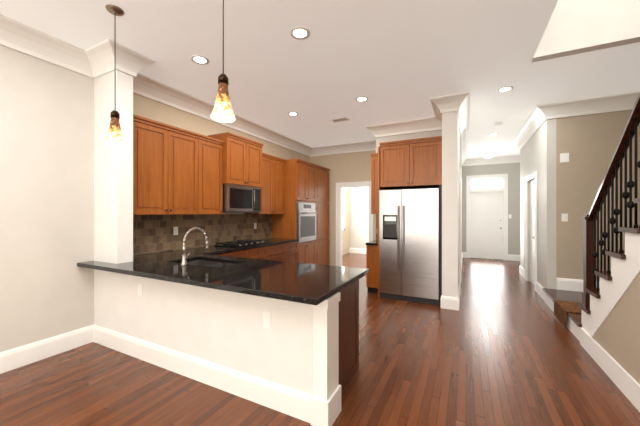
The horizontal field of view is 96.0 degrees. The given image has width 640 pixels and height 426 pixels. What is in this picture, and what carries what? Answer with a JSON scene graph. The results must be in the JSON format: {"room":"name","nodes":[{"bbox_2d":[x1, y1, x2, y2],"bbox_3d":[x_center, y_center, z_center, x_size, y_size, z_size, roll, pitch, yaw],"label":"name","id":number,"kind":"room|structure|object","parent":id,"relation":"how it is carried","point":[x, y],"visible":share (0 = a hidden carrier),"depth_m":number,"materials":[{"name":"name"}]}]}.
{"room":"kitchen","nodes":[
{"label":"kitchen","id":0,"kind":"room"},
{"bbox_2d":[0,45,349,351],"bbox_3d":[-1.673,-0.135,4.906,0.150,3.070,13.550,0,0,27],"label":"wall","id":1,"kind":"structure","parent":0,"point":[46,185],"depth_m":2.82,"materials":[{"name":"beige paint"}]},
{"bbox_2d":[0,325,91,373],"bbox_3d":[-3.525,1.310,1.052,0.018,0.180,4.700,0,0,27],"label":"baseboard","id":2,"kind":"structure","parent":1,"relation":"attached to","point":[11,359],"depth_m":2.76,"materials":[{"name":"white wood"}]},
{"bbox_2d":[0,14,99,78],"bbox_3d":[-3.453,-1.570,1.016,0.180,0.200,4.700,0,0,27],"label":"crown molding","id":3,"kind":"structure","parent":1,"relation":"attached to","point":[15,35],"depth_m":2.70,"materials":[{"name":"white wood"}]},
{"bbox_2d":[133,118,204,214],"bbox_3d":[-2.022,-0.521,3.680,0.328,1.083,0.965,0,0,27],"label":"upper cabinet","id":4,"kind":"object","parent":1,"relation":"attached to","point":[178,171],"depth_m":3.56,"materials":[{"name":"brown wood"}]},
{"bbox_2d":[133,214,271,254],"bbox_3d":[-1.700,0.270,4.672,0.010,0.496,3.082,0,0,27],"label":"backsplash","id":5,"kind":"structure","parent":1,"relation":"attached to","point":[152,233],"depth_m":4.29,"materials":[{"name":"tile"}]},
{"bbox_2d":[173,227,177,234],"bbox_3d":[-2.016,0.250,4.026,0.008,0.115,0.070,0,0,27],"label":"outlet","id":6,"kind":"object","parent":5,"relation":"attached to","point":[175,230],"visible":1,"depth_m":4.02,"materials":[{"name":"white plastic"}]},
{"bbox_2d":[205,138,222,213],"bbox_3d":[-1.742,-0.521,4.235,0.328,1.083,0.511,0,0,27],"label":"upper cabinet","id":7,"kind":"object","parent":1,"relation":"attached to","point":[213,188],"depth_m":4.23,"materials":[{"name":"brown wood"}]},
{"bbox_2d":[133,82,311,156],"bbox_3d":[-1.253,-1.570,5.372,0.180,0.200,4.740,0,0,27],"label":"crown molding","id":8,"kind":"structure","parent":1,"relation":"attached to","point":[160,92],"depth_m":4.41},
{"bbox_2d":[209,134,264,189],"bbox_3d":[-1.399,-0.821,4.824,0.408,0.743,0.846,0,0,27],"label":"upper cabinet","id":9,"kind":"object","parent":1,"relation":"attached to","point":[242,160],"depth_m":4.64,"materials":[{"name":"brown wood"}]},
{"bbox_2d":[223,184,260,212],"bbox_3d":[-1.378,-0.226,4.814,0.449,0.441,0.810,0,0,27],"label":"microwave","id":10,"kind":"object","parent":9,"relation":"attached to","point":[240,199],"visible":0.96,"depth_m":4.64,"materials":[{"name":"silver metal"}]},
{"bbox_2d":[245,154,284,213],"bbox_3d":[-1.056,-0.521,5.592,0.328,1.083,0.830,0,0,27],"label":"upper cabinet","id":11,"kind":"object","parent":1,"relation":"attached to","point":[273,196],"depth_m":5.55,"materials":[{"name":"brown wood"}]},
{"bbox_2d":[342,188,344,230],"bbox_3d":[0.381,-0.200,8.770,0.028,1.600,2.000,0,0,27],"label":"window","id":12,"kind":"structure","parent":1,"relation":"in","point":[343,209],"depth_m":9.57,"materials":[{"name":"white"}]},
{"bbox_2d":[94,70,312,394],"bbox_3d":[-1.206,-0.135,2.603,2.760,3.070,0.160,0,0,27],"label":"wall","id":13,"kind":"structure","parent":0,"point":[227,329],"depth_m":2.60,"materials":[{"name":"beige paint"}]},
{"bbox_2d":[84,39,127,75],"bbox_3d":[-2.163,-1.570,2.919,0.406,0.200,0.160,0,0,27],"label":"crown molding","id":14,"kind":"structure","parent":13,"relation":"attached to","point":[95,61],"depth_m":2.95,"materials":[{"name":"white paint"}]},
{"bbox_2d":[138,283,142,295],"bbox_3d":[-1.735,0.740,2.776,0.070,0.115,0.008,0,0,27],"label":"outlet","id":15,"kind":"object","parent":13,"relation":"attached to","point":[140,289],"visible":1,"depth_m":2.77,"materials":[{"name":"white plastic"}]},
{"bbox_2d":[124,54,157,89],"bbox_3d":[-2.026,-1.570,3.191,0.406,0.200,0.150,0,0,27],"label":"crown molding","id":16,"kind":"structure","parent":13,"relation":"attached to","point":[136,62],"depth_m":3.10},
{"bbox_2d":[92,296,335,425],"bbox_3d":[-1.195,0.981,2.497,2.815,0.838,0.020,0,0,27],"label":"baseboard","id":17,"kind":"structure","parent":13,"relation":"attached to","point":[321,406],"depth_m":2.06,"materials":[{"name":"white wood"}]},
{"bbox_2d":[263,311,270,328],"bbox_3d":[-0.387,0.780,2.095,0.070,0.115,0.008,0,0,27],"label":"outlet","id":18,"kind":"object","parent":13,"relation":"attached to","point":[266,319],"visible":1,"depth_m":2.09,"materials":[{"name":"white plastic"}]},
{"bbox_2d":[0,253,639,425],"bbox_3d":[1.175,1.450,3.468,6.530,0.100,13.550,0,0,27],"label":"floor","id":19,"kind":"structure","parent":0,"point":[502,346],"depth_m":2.41,"materials":[{"name":"brown wood"}]},
{"bbox_2d":[217,249,252,257],"bbox_3d":[-1.607,0.981,4.166,0.626,0.838,1.047,0,0,27],"label":"base cabinet","id":20,"kind":"object","parent":19,"relation":"on","point":[248,253],"depth_m":4.34,"materials":[{"name":"brown wood"}]},
{"bbox_2d":[253,243,284,260],"bbox_3d":[-1.174,0.981,5.024,0.626,0.838,1.105,0,0,27],"label":"base cabinet","id":21,"kind":"object","parent":19,"relation":"on","point":[273,252],"depth_m":4.99,"materials":[{"name":"brown wood"}]},
{"bbox_2d":[77,261,100,269],"bbox_3d":[-2.320,0.540,2.988,0.420,0.040,0.164,0,0,27],"label":"countertop","id":22,"kind":"structure","parent":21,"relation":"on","point":[89,264],"depth_m":2.96,"materials":[{"name":"black stone"}]},
{"bbox_2d":[97,238,297,272],"bbox_3d":[-1.428,0.540,4.354,0.780,0.040,3.405,0,0,27],"label":"countertop","id":23,"kind":"structure","parent":21,"relation":"on","point":[110,267],"depth_m":3.89,"materials":[{"name":"black stone"}]},
{"bbox_2d":[214,239,268,247],"bbox_3d":[-1.280,0.495,4.764,0.480,0.045,0.770,0,0,27],"label":"cooktop","id":24,"kind":"object","parent":23,"relation":"in","point":[242,243],"visible":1,"depth_m":4.63,"materials":[{"name":"black glass"}]},
{"bbox_2d":[285,241,296,261],"bbox_3d":[-0.852,0.981,5.661,0.626,0.838,0.553,0,0,27],"label":"base cabinet","id":25,"kind":"object","parent":19,"relation":"on","point":[287,252],"depth_m":5.56,"materials":[{"name":"brown wood"}]},
{"bbox_2d":[272,159,315,263],"bbox_3d":[-0.537,0.170,6.282,0.632,2.460,0.830,0,0,27],"label":"tall cabinet","id":26,"kind":"object","parent":19,"relation":"on","point":[304,219],"depth_m":5.97,"materials":[{"name":"brown wood"}]},
{"bbox_2d":[316,167,329,264],"bbox_3d":[-0.187,0.170,6.974,0.632,2.460,0.720,0,0,27],"label":"tall cabinet","id":27,"kind":"object","parent":19,"relation":"on","point":[322,173],"depth_m":6.84,"materials":[{"name":"brown wood"}]},
{"bbox_2d":[339,279,358,393],"bbox_3d":[-0.182,0.981,2.523,0.890,0.838,0.600,0,0,27],"label":"base cabinet","id":28,"kind":"object","parent":19,"relation":"on","point":[349,333],"depth_m":2.37,"materials":[{"name":"brown wood"}]},
{"bbox_2d":[117,254,368,304],"bbox_3d":[-0.747,0.540,2.700,2.168,0.040,1.066,0,0,27],"label":"countertop","id":29,"kind":"structure","parent":28,"relation":"on","point":[311,284],"depth_m":2.40,"materials":[{"name":"black stone"}]},
{"bbox_2d":[181,227,207,265],"bbox_3d":[-1.266,0.333,2.974,0.119,0.370,0.327,0,0,27],"label":"faucet","id":30,"kind":"object","parent":29,"relation":"on","point":[184,258],"visible":1,"depth_m":2.87,"materials":[{"name":"silver metal"}]},
{"bbox_2d":[187,260,232,267],"bbox_3d":[-1.208,0.652,3.098,0.752,0.181,0.402,0,0,27],"label":"sink","id":31,"kind":"object","parent":29,"relation":"in","point":[209,263],"visible":0.06,"depth_m":3.34,"materials":[{"name":"silver metal"}]},
{"bbox_2d":[366,153,377,292],"bbox_3d":[1.056,0.155,5.263,0.252,2.490,0.647,0,0,27],"label":"tall cabinet","id":32,"kind":"object","parent":19,"relation":"on","point":[372,265],"visible":0.46,"depth_m":5.07,"materials":[{"name":"brown wood"}]},
{"bbox_2d":[379,188,438,304],"bbox_3d":[1.541,0.510,4.859,0.910,1.780,0.836,0,0,27],"label":"fridge","id":33,"kind":"object","parent":19,"relation":"on","point":[409,245],"visible":1,"depth_m":4.53,"materials":[{"name":"grey metal"}]},
{"bbox_2d":[378,136,441,304],"bbox_3d":[1.577,0.120,4.910,0.987,2.560,0.807,0,0,27],"label":"tall cabinet","id":34,"kind":"object","parent":19,"relation":"on","point":[411,164],"visible":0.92,"depth_m":4.56,"materials":[{"name":"brown wood"}]},
{"bbox_2d":[542,92,639,411],"bbox_3d":[2.888,-0.833,1.970,1.215,4.467,5.172,0,0,27],"label":"stairs","id":35,"kind":"structure","parent":19,"relation":"on","point":[603,327],"depth_m":2.42,"materials":[{"name":"brown wood"}]},
{"bbox_2d":[554,300,580,327],"bbox_3d":[3.268,1.272,3.558,0.494,0.197,0.500,0,0,27],"label":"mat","id":36,"kind":"object","parent":35,"relation":"on","point":[562,309],"visible":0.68,"depth_m":3.61,"materials":[{"name":"brown wood"}]},
{"bbox_2d":[0,0,639,158],"bbox_3d":[1.175,-1.730,3.468,6.530,0.120,13.550,0,0,27],"label":"ceiling","id":37,"kind":"structure","parent":0,"point":[397,60],"depth_m":3.09,"materials":[{"name":"paint"}]},
{"bbox_2d":[104,4,125,145],"bbox_3d":[-1.687,-1.120,2.370,0.146,1.100,0.146,0,0,27],"label":"pendant light","id":38,"kind":"object","parent":37,"relation":"hanging from","point":[114,136],"visible":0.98,"depth_m":2.35,"materials":[{"name":"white glass"}]},
{"bbox_2d":[191,55,208,64],"bbox_3d":[-1.306,-1.667,3.136,0.188,0.007,0.188,0,0,27],"label":"recessed light","id":39,"kind":"object","parent":37,"relation":"in","point":[200,59],"visible":1,"depth_m":3.13,"materials":[{"name":"beige glass"}]},
{"bbox_2d":[211,0,235,121],"bbox_3d":[-0.591,-1.123,1.760,0.146,1.095,0.146,0,0,27],"label":"pendant light","id":40,"kind":"object","parent":37,"relation":"hanging from","point":[222,111],"visible":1,"depth_m":1.73,"materials":[{"name":"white glass"}]},
{"bbox_2d":[287,112,297,115],"bbox_3d":[-0.454,-1.667,4.845,0.188,0.007,0.188,0,0,27],"label":"recessed light","id":41,"kind":"object","parent":37,"relation":"in","point":[292,113],"visible":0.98,"depth_m":4.82,"materials":[{"name":"beige glass"}]},
{"bbox_2d":[290,26,309,39],"bbox_3d":[-0.186,-1.667,2.671,0.188,0.007,0.188,0,0,27],"label":"recessed light","id":42,"kind":"object","parent":37,"relation":"in","point":[299,32],"visible":1,"depth_m":2.66,"materials":[{"name":"beige glass"}]},
{"bbox_2d":[331,117,348,121],"bbox_3d":[0.361,-1.664,5.151,0.300,0.010,0.160,0,0,27],"label":"ceiling vent","id":43,"kind":"object","parent":37,"relation":"in","point":[340,119],"visible":0.96,"depth_m":5.12,"materials":[{"name":"white plastic"}]},
{"bbox_2d":[355,96,367,101],"bbox_3d":[0.613,-1.667,4.216,0.188,0.007,0.188,0,0,27],"label":"recessed light","id":44,"kind":"object","parent":37,"relation":"in","point":[361,99],"visible":1,"depth_m":4.22,"materials":[{"name":"beige glass"}]},
{"bbox_2d":[482,153,494,157],"bbox_3d":[4.779,-1.615,8.173,0.340,0.109,0.340,0,0,27],"label":"hall light","id":45,"kind":"object","parent":37,"relation":"attached to","point":[487,155],"visible":1,"depth_m":8.07,"materials":[{"name":"white glass"}]},
{"bbox_2d":[497,86,512,91],"bbox_3d":[2.494,-1.667,3.882,0.188,0.007,0.188,0,0,27],"label":"recessed light","id":46,"kind":"object","parent":37,"relation":"in","point":[505,88],"visible":0.98,"depth_m":3.88,"materials":[{"name":"beige glass"}]},
{"bbox_2d":[310,150,375,265],"bbox_3d":[0.687,-0.135,7.115,2.070,3.070,0.120,0,0,27],"label":"wall","id":47,"kind":"structure","parent":0,"point":[350,167],"depth_m":7.16,"materials":[{"name":"beige paint"}]},
{"bbox_2d":[312,141,375,155],"bbox_3d":[0.706,-1.570,6.954,1.890,0.200,0.150,0,0,27],"label":"crown molding","id":48,"kind":"structure","parent":47,"relation":"attached to","point":[356,146],"depth_m":7.02,"materials":[{"name":"white wood"}]},
{"bbox_2d":[336,181,372,265],"bbox_3d":[0.850,0.324,7.017,0.954,2.152,0.148,0,0,27],"label":"door frame","id":49,"kind":"structure","parent":47,"relation":"attached to","point":[341,185],"depth_m":7.14,"materials":[{"name":"white wood"}]},
{"bbox_2d":[350,187,368,248],"bbox_3d":[1.994,-0.135,9.703,2.070,3.070,0.120,0,0,27],"label":"wall","id":50,"kind":"structure","parent":0,"point":[359,217],"depth_m":9.95,"materials":[{"name":"beige paint"}]},
{"bbox_2d":[350,248,365,253],"bbox_3d":[1.963,1.310,9.642,2.070,0.180,0.018,0,0,27],"label":"baseboard","id":51,"kind":"structure","parent":50,"relation":"attached to","point":[358,250],"depth_m":9.95,"materials":[{"name":"white wood"}]},
{"bbox_2d":[376,111,461,297],"bbox_3d":[2.641,-0.135,7.069,1.460,3.070,5.800,0,0,27],"label":"wall","id":52,"kind":"structure","parent":0,"point":[450,204],"depth_m":4.21,"materials":[{"name":"beige paint"}]},
{"bbox_2d":[366,118,431,137],"bbox_3d":[1.544,-1.570,5.298,1.400,0.200,0.150,0,0,27],"label":"crown molding","id":53,"kind":"structure","parent":52,"relation":"attached to","point":[423,124],"depth_m":5.32,"materials":[{"name":"white wood"}]},
{"bbox_2d":[428,96,447,129],"bbox_3d":[1.868,-1.570,4.541,0.160,0.200,0.890,0,0,27],"label":"crown molding","id":54,"kind":"structure","parent":52,"relation":"attached to","point":[437,103],"depth_m":4.41,"materials":[{"name":"white paint"}]},
{"bbox_2d":[456,252,463,310],"bbox_3d":[3.238,1.310,6.589,0.040,0.180,5.518,0,0,27],"label":"baseboard","id":55,"kind":"structure","parent":52,"relation":"attached to","point":[457,299],"depth_m":4.43,"materials":[{"name":"white wood"}]},
{"bbox_2d":[459,169,460,294],"bbox_3d":[2.617,0.324,5.372,0.028,2.152,1.054,0,0,27],"label":"door frame","id":56,"kind":"structure","parent":52,"relation":"attached to","point":[459,169],"depth_m":4.90,"materials":[{"name":"white wood"}]},
{"bbox_2d":[456,91,469,165],"bbox_3d":[3.249,-1.570,6.509,0.170,0.200,5.650,0,0,27],"label":"crown molding","id":57,"kind":"structure","parent":52,"relation":"attached to","point":[462,99],"depth_m":4.92,"materials":[{"name":"white wood"}]},
{"bbox_2d":[462,162,519,254],"bbox_3d":[5.755,-0.135,8.487,2.820,3.070,0.140,0,0,27],"label":"wall","id":58,"kind":"structure","parent":0,"point":[512,170],"depth_m":8.49,"materials":[{"name":"beige paint"}]},
{"bbox_2d":[470,192,502,259],"bbox_3d":[5.078,0.379,8.788,0.882,2.030,0.113,0,0,27],"label":"front door","id":59,"kind":"structure","parent":58,"relation":"in","point":[486,225],"depth_m":8.80,"materials":[{"name":"white wood"}]},
{"bbox_2d":[470,178,502,189],"bbox_3d":[5.089,-0.890,8.809,0.882,0.336,0.025,0,0,27],"label":"transom","id":60,"kind":"object","parent":58,"relation":"in","point":[487,183],"visible":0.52,"depth_m":8.81,"materials":[{"name":"white glass"}]},
{"bbox_2d":[466,174,507,259],"bbox_3d":[5.083,0.119,8.798,1.094,2.562,0.146,0,0,27],"label":"door frame","id":61,"kind":"structure","parent":58,"relation":"attached to","point":[505,176],"depth_m":8.65,"materials":[{"name":"white wood"}]},
{"bbox_2d":[468,155,519,165],"bbox_3d":[5.707,-1.570,8.349,2.540,0.200,0.150,0,0,27],"label":"crown molding","id":62,"kind":"structure","parent":58,"relation":"attached to","point":[512,158],"depth_m":8.61,"materials":[{"name":"white wood"}]},
{"bbox_2d":[508,254,519,259],"bbox_3d":[6.200,1.310,8.173,1.463,0.180,0.018,0,0,27],"label":"baseboard","id":63,"kind":"structure","parent":58,"relation":"attached to","point":[510,257],"depth_m":8.43,"materials":[{"name":"white wood"}]},
{"bbox_2d":[520,118,555,288],"bbox_3d":[4.171,-0.135,5.595,0.120,3.070,2.450,0,0,27],"label":"wall","id":64,"kind":"structure","parent":0,"point":[538,152],"depth_m":4.72,"materials":[{"name":"beige paint"}]},
{"bbox_2d":[520,266,524,278],"bbox_3d":[4.486,1.310,6.373,0.018,0.180,0.778,0,0,27],"label":"baseboard","id":65,"kind":"structure","parent":64,"relation":"attached to","point":[522,271],"depth_m":6.35,"materials":[{"name":"white wood"}]},
{"bbox_2d":[525,171,536,290],"bbox_3d":[4.082,0.324,5.584,0.028,2.152,0.994,0,0,27],"label":"door frame","id":66,"kind":"structure","parent":64,"relation":"attached to","point":[533,175],"depth_m":5.93,"materials":[{"name":"white wood"}]},
{"bbox_2d":[512,103,551,149],"bbox_3d":[4.050,-1.570,5.656,0.150,0.200,2.750,0,0,27],"label":"crown molding","id":67,"kind":"structure","parent":64,"relation":"attached to","point":[541,113],"depth_m":5.05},
{"bbox_2d":[530,179,534,285],"bbox_3d":[4.109,0.374,5.571,0.109,2.040,0.782,0,0,27],"label":"closet door","id":68,"kind":"structure","parent":64,"relation":"in","point":[532,231],"depth_m":5.67,"materials":[{"name":"white wood"}]},
{"bbox_2d":[536,282,543,299],"bbox_3d":[3.710,1.310,4.836,0.018,0.180,0.678,0,0,27],"label":"baseboard","id":69,"kind":"structure","parent":64,"relation":"attached to","point":[538,287],"depth_m":4.89,"materials":[{"name":"white wood"}]},
{"bbox_2d":[531,0,639,62],"bbox_3d":[1.504,-3.085,-0.328,1.920,2.830,7.070,0,0,27],"label":"wall","id":70,"kind":"structure","parent":0,"point":[573,27],"depth_m":2.90,"materials":[{"name":"paint"}]},
{"bbox_2d":[556,110,639,280],"bbox_3d":[4.230,-0.135,4.260,1.190,3.070,0.120,0,0,27],"label":"wall","id":71,"kind":"structure","parent":0,"point":[588,143],"depth_m":4.34,"materials":[{"name":"beige paint"}]},
{"bbox_2d":[561,214,567,220],"bbox_3d":[3.759,0.070,4.424,0.075,0.120,0.012,0,0,27],"label":"light switch","id":72,"kind":"object","parent":71,"relation":"attached to","point":[564,217],"visible":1,"depth_m":4.42,"materials":[{"name":"white plastic"}]},
{"bbox_2d":[560,153,568,162],"bbox_3d":[3.760,-0.850,4.426,0.110,0.140,0.008,0,0,27],"label":"door chime","id":73,"kind":"object","parent":71,"relation":"attached to","point":[564,157],"visible":1,"depth_m":4.42,"materials":[{"name":"white plastic"}]},
{"bbox_2d":[556,278,599,291],"bbox_3d":[4.132,1.094,4.232,1.040,0.180,0.018,0,0,27],"label":"baseboard","id":74,"kind":"structure","parent":71,"relation":"attached to","point":[569,284],"depth_m":4.38,"materials":[{"name":"white wood"}]},
{"bbox_2d":[548,91,639,118],"bbox_3d":[3.986,-1.570,4.232,0.960,0.200,0.150,0,0,27],"label":"crown molding","id":75,"kind":"structure","parent":71,"relation":"attached to","point":[625,101],"depth_m":4.21,"materials":[{"name":"white wood"}]}
]}

